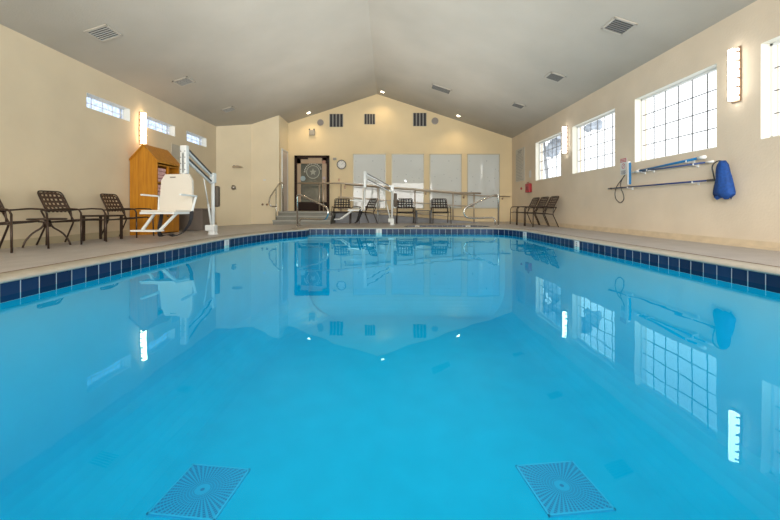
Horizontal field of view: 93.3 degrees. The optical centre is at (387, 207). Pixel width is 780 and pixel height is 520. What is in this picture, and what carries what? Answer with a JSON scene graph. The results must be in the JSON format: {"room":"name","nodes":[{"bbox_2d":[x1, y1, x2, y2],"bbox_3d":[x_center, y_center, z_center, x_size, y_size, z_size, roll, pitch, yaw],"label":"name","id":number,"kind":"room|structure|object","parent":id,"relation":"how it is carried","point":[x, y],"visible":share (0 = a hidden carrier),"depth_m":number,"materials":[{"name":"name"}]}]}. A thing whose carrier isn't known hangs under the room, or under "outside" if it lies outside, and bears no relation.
{"room":"indoor swimming pool","nodes":[
{"label":"indoor swimming pool","id":0,"kind":"room"},
{"bbox_2d":[0,24,215,240],"bbox_3d":[-5.865,-1.038,4.350,0.240,3.377,15.900,0,0,0],"label":"wall","id":1,"kind":"structure","parent":0,"point":[50,140],"depth_m":6.58,"materials":[{"name":"beige paint"}]},
{"bbox_2d":[86,92,129,121],"bbox_3d":[-5.838,-2.062,7.605,0.185,0.285,1.190,0,0,0],"label":"window","id":2,"kind":"structure","parent":1,"relation":"in","point":[125,112],"depth_m":7.81,"materials":[{"name":"white"}]},
{"bbox_2d":[0,223,216,248],"bbox_3d":[-5.737,0.545,4.350,0.016,0.120,15.900,0,0,0],"label":"baseboard","id":3,"kind":"structure","parent":1,"relation":"attached to","point":[76,237],"depth_m":6.40,"materials":[{"name":"beige tile"}]},
{"bbox_2d":[139,111,145,144],"bbox_3d":[-5.685,-1.850,8.550,0.120,0.760,0.150,0,0,0],"label":"wall sconce","id":4,"kind":"object","parent":1,"relation":"attached to","point":[142,116],"visible":0.97,"depth_m":8.50,"materials":[{"name":"white glass"}]},
{"bbox_2d":[147,116,174,136],"bbox_3d":[-5.838,-2.062,9.350,0.185,0.285,1.160,0,0,0],"label":"window","id":5,"kind":"structure","parent":1,"relation":"in","point":[171,129],"depth_m":9.62,"materials":[{"name":"white"}]},
{"bbox_2d":[171,143,179,159],"bbox_3d":[-5.737,-1.519,9.955,0.014,0.380,0.420,0,0,0],"label":"wall plate","id":6,"kind":"object","parent":1,"relation":"attached to","point":[175,149],"visible":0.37,"depth_m":9.92,"materials":[{"name":"beige"}]},
{"bbox_2d":[186,131,206,146],"bbox_3d":[-5.838,-2.062,11.070,0.185,0.285,1.160,0,0,0],"label":"window","id":7,"kind":"structure","parent":1,"relation":"in","point":[203,141],"depth_m":11.40,"materials":[{"name":"white"}]},
{"bbox_2d":[216,124,250,225],"bbox_3d":[-5.367,-1.175,12.795,0.120,3.651,1.239,0,0,43],"label":"wall","id":8,"kind":"structure","parent":0,"point":[233,143],"depth_m":12.73,"materials":[{"name":"paint"}]},
{"bbox_2d":[251,115,287,223],"bbox_3d":[-4.410,-1.339,13.865,1.000,3.979,1.330,0,0,0],"label":"wall","id":9,"kind":"structure","parent":0,"point":[268,136],"depth_m":13.20,"materials":[{"name":"paint"}]},
{"bbox_2d":[281,148,287,210],"bbox_3d":[-3.873,-1.028,13.880,0.085,2.315,0.770,0,0,0],"label":"door","id":10,"kind":"structure","parent":9,"relation":"in","point":[284,154],"depth_m":13.80,"materials":[{"name":"beige"}]},
{"bbox_2d":[0,0,756,137],"bbox_3d":[-0.443,-3.609,5.415,11.205,1.962,18.430,0,0,0],"label":"ceiling","id":11,"kind":"structure","parent":0,"point":[262,59],"depth_m":7.99,"materials":[{"name":"paint"}]},
{"bbox_2d":[83,24,122,42],"bbox_3d":[-4.887,-3.000,6.324,0.382,0.142,0.395,0,0,0],"label":"ceiling vent","id":12,"kind":"object","parent":11,"relation":"in","point":[102,33],"visible":1,"depth_m":6.32,"materials":[{"name":"beige metal"}]},
{"bbox_2d":[172,76,195,86],"bbox_3d":[-4.861,-3.008,8.773,0.363,0.136,0.375,0,0,0],"label":"ceiling vent","id":13,"kind":"object","parent":11,"relation":"in","point":[184,81],"visible":1,"depth_m":8.76,"materials":[{"name":"beige metal"}]},
{"bbox_2d":[221,106,236,112],"bbox_3d":[-4.864,-3.007,11.264,0.362,0.136,0.335,0,0,0],"label":"ceiling vent","id":14,"kind":"object","parent":11,"relation":"in","point":[229,109],"visible":1,"depth_m":11.26,"materials":[{"name":"beige metal"}]},
{"bbox_2d":[430,84,451,94],"bbox_3d":[1.680,-3.770,11.681,0.629,0.223,0.435,0,0,0],"label":"ceiling vent","id":15,"kind":"object","parent":11,"relation":"in","point":[433,86],"visible":1,"depth_m":11.67,"materials":[{"name":"beige metal"}]},
{"bbox_2d":[510,102,525,108],"bbox_3d":[3.875,-3.050,10.976,0.363,0.136,0.335,0,0,0],"label":"ceiling vent","id":16,"kind":"object","parent":11,"relation":"in","point":[514,104],"visible":1,"depth_m":10.97,"materials":[{"name":"beige metal"}]},
{"bbox_2d":[544,72,565,82],"bbox_3d":[3.889,-3.045,8.575,0.363,0.136,0.375,0,0,0],"label":"ceiling vent","id":17,"kind":"object","parent":11,"relation":"in","point":[552,76],"visible":1,"depth_m":8.57,"materials":[{"name":"beige metal"}]},
{"bbox_2d":[601,16,637,35],"bbox_3d":[3.877,-3.049,6.180,0.382,0.142,0.395,0,0,0],"label":"ceiling vent","id":18,"kind":"object","parent":11,"relation":"in","point":[616,25],"visible":1,"depth_m":6.17,"materials":[{"name":"beige metal"}]},
{"bbox_2d":[0,222,779,272],"bbox_3d":[-0.443,0.568,5.340,10.605,0.075,18.180,0,0,0],"label":"floor","id":19,"kind":"structure","parent":0,"point":[35,255],"depth_m":5.59,"materials":[{"name":"concrete"}]},
{"bbox_2d":[0,199,49,252],"bbox_3d":[-5.201,0.151,4.980,0.770,0.877,0.541,0,0,0],"label":"patio chair","id":20,"kind":"object","parent":19,"relation":"on","point":[3,210],"visible":0.98,"depth_m":5.20,"materials":[{"name":"brown metal"}]},
{"bbox_2d":[21,218,71,247],"bbox_3d":[-5.220,0.374,5.640,0.470,0.438,0.470,0,0,0],"label":"side table","id":21,"kind":"object","parent":19,"relation":"on","point":[30,219],"visible":0.66,"depth_m":5.59,"materials":[{"name":"brown metal"}]},
{"bbox_2d":[36,190,106,244],"bbox_3d":[-5.221,0.152,6.080,0.770,0.877,0.541,0,0,0],"label":"patio chair","id":22,"kind":"object","parent":19,"relation":"on","point":[39,192],"visible":0.96,"depth_m":6.04,"materials":[{"name":"brown metal"}]},
{"bbox_2d":[82,215,123,240],"bbox_3d":[-5.220,0.356,6.740,0.460,0.460,0.460,0,0,0],"label":"side table","id":23,"kind":"object","parent":19,"relation":"on","point":[83,216],"visible":0.69,"depth_m":6.62,"materials":[{"name":"brown metal"}]},
{"bbox_2d":[100,193,153,237],"bbox_3d":[-5.221,0.152,7.360,0.770,0.877,0.541,0,0,0],"label":"patio chair","id":24,"kind":"object","parent":19,"relation":"on","point":[102,195],"visible":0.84,"depth_m":7.33,"materials":[{"name":"brown metal"}]},
{"bbox_2d":[129,144,179,234],"bbox_3d":[-5.402,-0.408,8.590,0.645,2.025,0.920,0,0,0],"label":"tall cabinet","id":25,"kind":"object","parent":19,"relation":"on","point":[145,162],"visible":0.66,"depth_m":8.16,"materials":[{"name":"brown wood"}]},
{"bbox_2d":[158,164,177,168],"bbox_3d":[-5.423,-0.970,8.590,0.575,0.030,0.800,0,0,0],"label":"shelf","id":26,"kind":"object","parent":25,"relation":"attached to","point":[159,165],"depth_m":8.68,"materials":[{"name":"brown wood"}]},
{"bbox_2d":[130,145,219,236],"bbox_3d":[-3.818,-0.298,6.745,0.799,1.680,1.956,0,0,7],"label":"lift","id":27,"kind":"object","parent":19,"relation":"on","point":[176,196],"visible":1,"depth_m":6.65,"materials":[{"name":"white"}]},
{"bbox_2d":[179,208,210,229],"bbox_3d":[-5.100,0.295,9.750,0.660,0.570,0.540,0,0,0],"label":"storage bin","id":28,"kind":"object","parent":19,"relation":"on","point":[200,215],"visible":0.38,"depth_m":9.50,"materials":[{"name":"plastic"}]},
{"bbox_2d":[272,211,334,224],"bbox_3d":[-2.890,0.355,13.181,2.040,0.470,2.499,0,0,0],"label":"entry steps","id":29,"kind":"structure","parent":19,"relation":"on","point":[284,217],"depth_m":12.31,"materials":[{"name":"grey"}]},
{"bbox_2d":[268,182,283,219],"bbox_3d":[-3.780,-0.262,12.640,0.232,1.311,0.966,0,0,12],"label":"stair handrail","id":30,"kind":"object","parent":29,"relation":"on","point":[280,182],"visible":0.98,"depth_m":12.50,"materials":[{"name":"silver metal"}]},
{"bbox_2d":[296,194,328,226],"bbox_3d":[-2.064,0.067,9.986,1.302,0.926,0.090,0,0,37],"label":"pool handrail","id":31,"kind":"object","parent":19,"relation":"on","point":[310,199],"visible":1,"depth_m":10.10,"materials":[{"name":"silver metal"}]},
{"bbox_2d":[331,198,350,223],"bbox_3d":[-1.593,0.096,12.621,0.631,0.877,0.770,0,0,-3],"label":"patio chair","id":32,"kind":"object","parent":19,"relation":"on","point":[338,199],"visible":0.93,"depth_m":12.87,"materials":[{"name":"brown metal"}]},
{"bbox_2d":[350,198,377,223],"bbox_3d":[-0.804,0.096,12.612,0.770,0.877,0.631,0,0,-33],"label":"patio chair","id":33,"kind":"object","parent":19,"relation":"on","point":[375,199],"visible":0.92,"depth_m":12.66,"materials":[{"name":"brown metal"}]},
{"bbox_2d":[334,171,396,224],"bbox_3d":[-0.698,-0.310,11.721,1.956,1.680,0.799,0,0,0],"label":"lift","id":34,"kind":"object","parent":19,"relation":"on","point":[390,219],"visible":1,"depth_m":11.56,"materials":[{"name":"white metal"}]},
{"bbox_2d":[377,210,390,223],"bbox_3d":[-0.103,0.304,12.600,0.550,0.450,0.450,0,0,0],"label":"side table","id":35,"kind":"object","parent":19,"relation":"on","point":[377,210],"visible":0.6,"depth_m":12.39,"materials":[{"name":"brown metal"}]},
{"bbox_2d":[0,229,779,519],"bbox_3d":[0.180,1.647,4.713,6.160,2.167,10.525,0,0,0],"label":"swimming pool","id":36,"kind":"object","parent":19,"relation":"in","point":[348,384],"visible":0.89,"depth_m":4.28,"materials":[{"name":"blue liquid"}]},
{"bbox_2d":[146,464,249,519],"bbox_3d":[-1.790,2.722,3.550,0.642,0.020,0.642,0,0,7],"label":"drain grate","id":37,"kind":"object","parent":36,"relation":"on","point":[202,492],"visible":1,"depth_m":3.50,"materials":[{"name":"teal plastic"}]},
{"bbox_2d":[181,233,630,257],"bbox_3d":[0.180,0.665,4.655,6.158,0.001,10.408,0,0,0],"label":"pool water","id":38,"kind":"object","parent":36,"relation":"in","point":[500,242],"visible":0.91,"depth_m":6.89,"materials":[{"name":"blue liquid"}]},
{"bbox_2d":[515,460,615,516],"bbox_3d":[1.700,2.722,3.600,0.642,0.020,0.642,0,0,-6],"label":"drain grate","id":39,"kind":"object","parent":36,"relation":"on","point":[561,488],"visible":1,"depth_m":3.55,"materials":[{"name":"teal plastic"}]},
{"bbox_2d":[0,227,779,283],"bbox_3d":[0.180,0.547,4.655,6.620,0.039,10.870,0,0,0],"label":"pool coping","id":40,"kind":"object","parent":19,"relation":"on","point":[6,277],"visible":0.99,"depth_m":4.23,"materials":[{"name":"concrete"}]},
{"bbox_2d":[2,227,777,272],"bbox_3d":[0.180,0.528,4.655,6.660,0.004,10.910,0,0,0],"label":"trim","id":41,"kind":"structure","parent":19,"relation":"on","point":[301,227],"depth_m":4.45,"materials":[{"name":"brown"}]},
{"bbox_2d":[396,198,414,222],"bbox_3d":[0.599,0.096,12.621,0.631,0.877,0.770,0,0,0],"label":"patio chair","id":42,"kind":"object","parent":19,"relation":"on","point":[401,199],"visible":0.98,"depth_m":12.88,"materials":[{"name":"brown metal"}]},
{"bbox_2d":[335,212,477,222],"bbox_3d":[0.660,0.335,13.789,5.080,0.430,1.278,0,0,0],"label":"ramp","id":43,"kind":"object","parent":19,"relation":"on","point":[383,218],"visible":0.71,"depth_m":13.15,"materials":[{"name":"beige concrete"}]},
{"bbox_2d":[297,182,480,221],"bbox_3d":[0.045,-0.196,13.220,6.590,1.444,0.080,0,0,0],"label":"guardrail","id":44,"kind":"object","parent":43,"relation":"on","point":[319,183],"visible":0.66,"depth_m":13.20,"materials":[{"name":"silver metal"}]},
{"bbox_2d":[415,210,431,223],"bbox_3d":[1.216,0.304,12.600,0.550,0.450,0.450,0,0,0],"label":"side table","id":45,"kind":"object","parent":19,"relation":"on","point":[415,210],"visible":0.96,"depth_m":12.39,"materials":[{"name":"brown metal"}]},
{"bbox_2d":[430,198,450,222],"bbox_3d":[1.798,0.096,12.621,0.631,0.877,0.770,0,0,0],"label":"patio chair","id":46,"kind":"object","parent":19,"relation":"on","point":[435,199],"visible":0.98,"depth_m":12.89,"materials":[{"name":"brown metal"}]},
{"bbox_2d":[401,225,493,226],"bbox_3d":[1.700,0.538,10.770,2.744,0.023,1.240,0,0,0],"label":"coping","id":47,"kind":"object","parent":19,"relation":"on","point":[402,225],"visible":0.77,"depth_m":11.08,"materials":[{"name":"concrete"}]},
{"bbox_2d":[405,225,489,226],"bbox_3d":[1.700,0.982,10.770,2.560,0.896,1.060,0,0,0],"label":"basin","id":48,"kind":"object","parent":19,"relation":"in","point":[419,225],"visible":0.09,"depth_m":11.30,"materials":[{"name":"blue tile"}]},
{"bbox_2d":[463,194,498,224],"bbox_3d":[2.839,0.052,11.174,1.132,0.955,0.089,0,0,-3],"label":"handrail","id":49,"kind":"object","parent":19,"relation":"on","point":[497,195],"visible":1,"depth_m":11.16,"materials":[{"name":"silver metal"}]},
{"bbox_2d":[510,197,538,224],"bbox_3d":[4.381,0.096,11.790,0.770,0.877,0.607,0,0,0],"label":"patio chair","id":50,"kind":"object","parent":19,"relation":"on","point":[534,199],"visible":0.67,"depth_m":11.83,"materials":[{"name":"brown metal"}]},
{"bbox_2d":[517,197,548,225],"bbox_3d":[4.381,0.096,11.130,0.770,0.877,0.607,0,0,0],"label":"patio chair","id":51,"kind":"object","parent":19,"relation":"on","point":[544,202],"visible":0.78,"depth_m":11.15,"materials":[{"name":"brown metal"}]},
{"bbox_2d":[525,196,558,226],"bbox_3d":[4.381,0.096,10.470,0.770,0.877,0.607,0,0,0],"label":"patio chair","id":52,"kind":"object","parent":19,"relation":"on","point":[555,200],"visible":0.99,"depth_m":10.41,"materials":[{"name":"brown metal"}]},
{"bbox_2d":[288,94,511,221],"bbox_3d":[0.475,-1.920,14.490,8.770,5.100,0.120,0,0,0],"label":"wall","id":53,"kind":"structure","parent":0,"point":[393,131],"depth_m":14.43,"materials":[{"name":"paint"}]},
{"bbox_2d":[294,155,328,210],"bbox_3d":[-2.970,-0.963,14.364,1.353,2.167,0.132,0,0,0],"label":"door","id":54,"kind":"structure","parent":53,"relation":"in","point":[307,168],"depth_m":14.36,"materials":[{"name":"brown glass"}]},
{"bbox_2d":[309,129,314,134],"bbox_3d":[-2.972,-2.973,14.385,0.244,0.246,0.090,0,0,0],"label":"emergency light","id":55,"kind":"object","parent":53,"relation":"attached to","point":[311,132],"visible":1,"depth_m":14.35,"materials":[{"name":"grey plastic"}]},
{"bbox_2d":[317,119,323,125],"bbox_3d":[-2.647,-3.353,14.408,0.250,0.250,0.042,0,0,0],"label":"wall speaker","id":56,"kind":"object","parent":53,"relation":"attached to","point":[320,122],"visible":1,"depth_m":14.38,"materials":[{"name":"beige plastic"}]},
{"bbox_2d":[329,114,342,126],"bbox_3d":[-2.025,-3.431,14.415,0.537,0.510,0.029,0,0,0],"label":"air vent","id":57,"kind":"object","parent":53,"relation":"in","point":[335,120],"visible":1,"depth_m":14.41,"materials":[{"name":"grey metal"}]},
{"bbox_2d":[337,160,345,168],"bbox_3d":[-1.819,-1.702,14.406,0.370,0.370,0.046,0,0,0],"label":"wall clock","id":58,"kind":"object","parent":53,"relation":"attached to","point":[341,164],"visible":1,"depth_m":14.40,"materials":[{"name":"grey metal"}]},
{"bbox_2d":[353,154,385,208],"bbox_3d":[-0.725,-1.049,14.410,1.294,2.138,0.035,0,0,0],"label":"window","id":59,"kind":"structure","parent":53,"relation":"in","point":[374,165],"depth_m":14.41,"materials":[{"name":"beige"}]},
{"bbox_2d":[364,114,374,123],"bbox_3d":[-0.716,-3.484,14.415,0.427,0.404,0.029,0,0,0],"label":"air vent","id":60,"kind":"object","parent":53,"relation":"in","point":[368,118],"visible":1,"depth_m":14.41,"materials":[{"name":"grey metal"}]},
{"bbox_2d":[392,154,423,208],"bbox_3d":[0.774,-1.049,14.410,1.274,2.138,0.035,0,0,0],"label":"window","id":61,"kind":"structure","parent":53,"relation":"in","point":[407,169],"depth_m":14.41,"materials":[{"name":"beige"}]},
{"bbox_2d":[413,113,426,125],"bbox_3d":[1.245,-3.466,14.415,0.529,0.518,0.029,0,0,0],"label":"air vent","id":62,"kind":"object","parent":53,"relation":"in","point":[419,119],"visible":1,"depth_m":14.41,"materials":[{"name":"grey metal"}]},
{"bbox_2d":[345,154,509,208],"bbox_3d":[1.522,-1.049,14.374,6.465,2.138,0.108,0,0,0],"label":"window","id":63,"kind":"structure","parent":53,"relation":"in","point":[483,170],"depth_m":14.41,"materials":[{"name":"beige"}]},
{"bbox_2d":[432,117,437,123],"bbox_3d":[1.843,-3.411,14.408,0.270,0.270,0.042,0,0,0],"label":"wall speaker","id":64,"kind":"object","parent":53,"relation":"attached to","point":[434,120],"visible":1,"depth_m":14.38,"materials":[{"name":"beige plastic"}]},
{"bbox_2d":[430,154,461,208],"bbox_3d":[2.255,-1.049,14.410,1.255,2.138,0.035,0,0,0],"label":"window","id":65,"kind":"structure","parent":53,"relation":"in","point":[445,169],"depth_m":14.41,"materials":[{"name":"beige glass"}]},
{"bbox_2d":[512,0,779,242],"bbox_3d":[4.980,-1.052,5.415,0.240,3.365,18.030,0,0,0],"label":"wall","id":66,"kind":"structure","parent":0,"point":[585,198],"depth_m":6.05,"materials":[{"name":"beige paint"}]},
{"bbox_2d":[516,147,524,181],"bbox_3d":[4.855,-1.580,13.530,0.016,1.200,0.900,0,0,0],"label":"board","id":67,"kind":"object","parent":66,"relation":"attached to","point":[520,153],"visible":1,"depth_m":13.47,"materials":[{"name":"grey"}]},
{"bbox_2d":[525,182,531,192],"bbox_3d":[4.809,-0.711,12.617,0.110,0.350,0.360,0,0,0],"label":"case","id":68,"kind":"object","parent":66,"relation":"attached to","point":[528,187],"visible":1,"depth_m":12.47,"materials":[{"name":"red"}]},
{"bbox_2d":[536,132,560,180],"bbox_3d":[4.946,-1.518,11.220,0.172,1.245,1.800,0,0,0],"label":"window","id":69,"kind":"structure","parent":66,"relation":"in","point":[538,144],"depth_m":11.99,"materials":[{"name":"white"}]},
{"bbox_2d":[562,125,567,153],"bbox_3d":[4.800,-1.850,10.000,0.120,0.760,0.150,0,0,0],"label":"wall sconce","id":70,"kind":"object","parent":66,"relation":"attached to","point":[564,129],"visible":1,"depth_m":9.96,"materials":[{"name":"white glass"}]},
{"bbox_2d":[572,108,614,173],"bbox_3d":[4.946,-1.518,8.790,0.172,1.245,1.820,0,0,0],"label":"window","id":71,"kind":"structure","parent":66,"relation":"in","point":[576,138],"depth_m":9.37,"materials":[{"name":"white"}]},
{"bbox_2d":[620,158,626,174],"bbox_3d":[4.853,-0.853,7.583,0.012,0.340,0.200,0,0,0],"label":"warning sign","id":72,"kind":"object","parent":66,"relation":"attached to","point":[623,162],"visible":1,"depth_m":7.58,"materials":[{"name":"white plastic"}]},
{"bbox_2d":[511,219,779,250],"bbox_3d":[4.830,0.480,5.415,0.060,0.100,18.030,0,0,0],"label":"baseboard","id":73,"kind":"structure","parent":66,"relation":"attached to","point":[775,246],"depth_m":6.06,"materials":[{"name":"beige tile"}]},
{"bbox_2d":[635,63,716,161],"bbox_3d":[4.946,-1.518,6.345,0.172,1.245,1.810,0,0,0],"label":"window","id":74,"kind":"structure","parent":66,"relation":"in","point":[640,114],"depth_m":6.71,"materials":[{"name":"white"}]},
{"bbox_2d":[727,46,741,103],"bbox_3d":[4.800,-1.850,5.120,0.120,0.760,0.150,0,0,0],"label":"wall sconce","id":75,"kind":"object","parent":66,"relation":"attached to","point":[734,55],"visible":1,"depth_m":5.07,"materials":[{"name":"white glass"}]},
{"bbox_2d":[761,36,779,138],"bbox_3d":[4.946,-1.518,3.890,0.172,1.245,1.820,0,0,0],"label":"window","id":76,"kind":"structure","parent":66,"relation":"in","point":[769,66],"depth_m":4.80,"materials":[{"name":"white"}]},
{"bbox_3d":[4.793,-0.723,5.835,0.146,0.060,0.035,0,0,0],"label":"hook","id":77,"kind":"object","parent":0,"visible":0},
{"bbox_2d":[634,155,706,172],"bbox_3d":[4.750,-0.734,6.290,0.054,0.119,1.559,0,0,0],"label":"pole","id":78,"kind":"object","parent":77,"relation":"hanging from","point":[702,156],"visible":1,"depth_m":6.11,"materials":[{"name":"blue"}]},
{"bbox_3d":[4.822,-0.667,5.768,0.089,0.060,0.035,0,0,0],"label":"hook","id":79,"kind":"object","parent":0,"visible":0},
{"bbox_2d":[632,160,713,172],"bbox_3d":[4.800,-0.692,6.331,0.035,0.039,1.798,0,0,0],"label":"pole","id":80,"kind":"object","parent":79,"relation":"hanging from","point":[711,161],"visible":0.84,"depth_m":5.96,"materials":[{"name":"blue"}]},
{"bbox_2d":[627,161,630,184],"bbox_3d":[4.760,-0.689,7.259,0.050,0.467,0.064,0,0,0],"label":"brush","id":81,"kind":"object","parent":80,"relation":"attached to","point":[628,162],"visible":1,"depth_m":7.26,"materials":[{"name":"white paint"}]},
{"bbox_3d":[4.806,-0.393,7.305,0.120,0.060,0.035,0,0,0],"label":"hook","id":82,"kind":"object","parent":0,"visible":0},
{"bbox_2d":[608,179,713,188],"bbox_3d":[4.770,-0.414,6.668,0.038,0.043,2.590,0,0,0],"label":"pole","id":83,"kind":"object","parent":82,"relation":"hanging from","point":[707,180],"visible":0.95,"depth_m":6.29,"materials":[{"name":"blue"}]},
{"bbox_2d":[615,175,624,202],"bbox_3d":[4.810,-0.391,7.635,0.015,0.570,0.342,0,0,0],"label":"hose","id":84,"kind":"object","parent":83,"relation":"attached to","point":[624,175],"visible":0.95,"depth_m":7.60,"materials":[{"name":"black rubber"}]},
{"bbox_2d":[711,160,735,199],"bbox_3d":[4.757,-0.400,5.215,0.156,0.570,0.298,0,0,15],"label":"net","id":85,"kind":"object","parent":83,"relation":"attached to","point":[724,187],"visible":1,"depth_m":5.17,"materials":[{"name":"blue fabric"}]},
{"label":"outside","id":86,"kind":"structure","parent":0,"visible":0},
{"bbox_2d":[543,119,602,177],"bbox_3d":[8.479,-2.809,21.514,6.758,7.290,4.642,0,0,0],"label":"tree","id":87,"kind":"object","parent":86,"point":[592,126],"visible":0.09,"depth_m":20.95,"materials":[{"name":"grey plant"}]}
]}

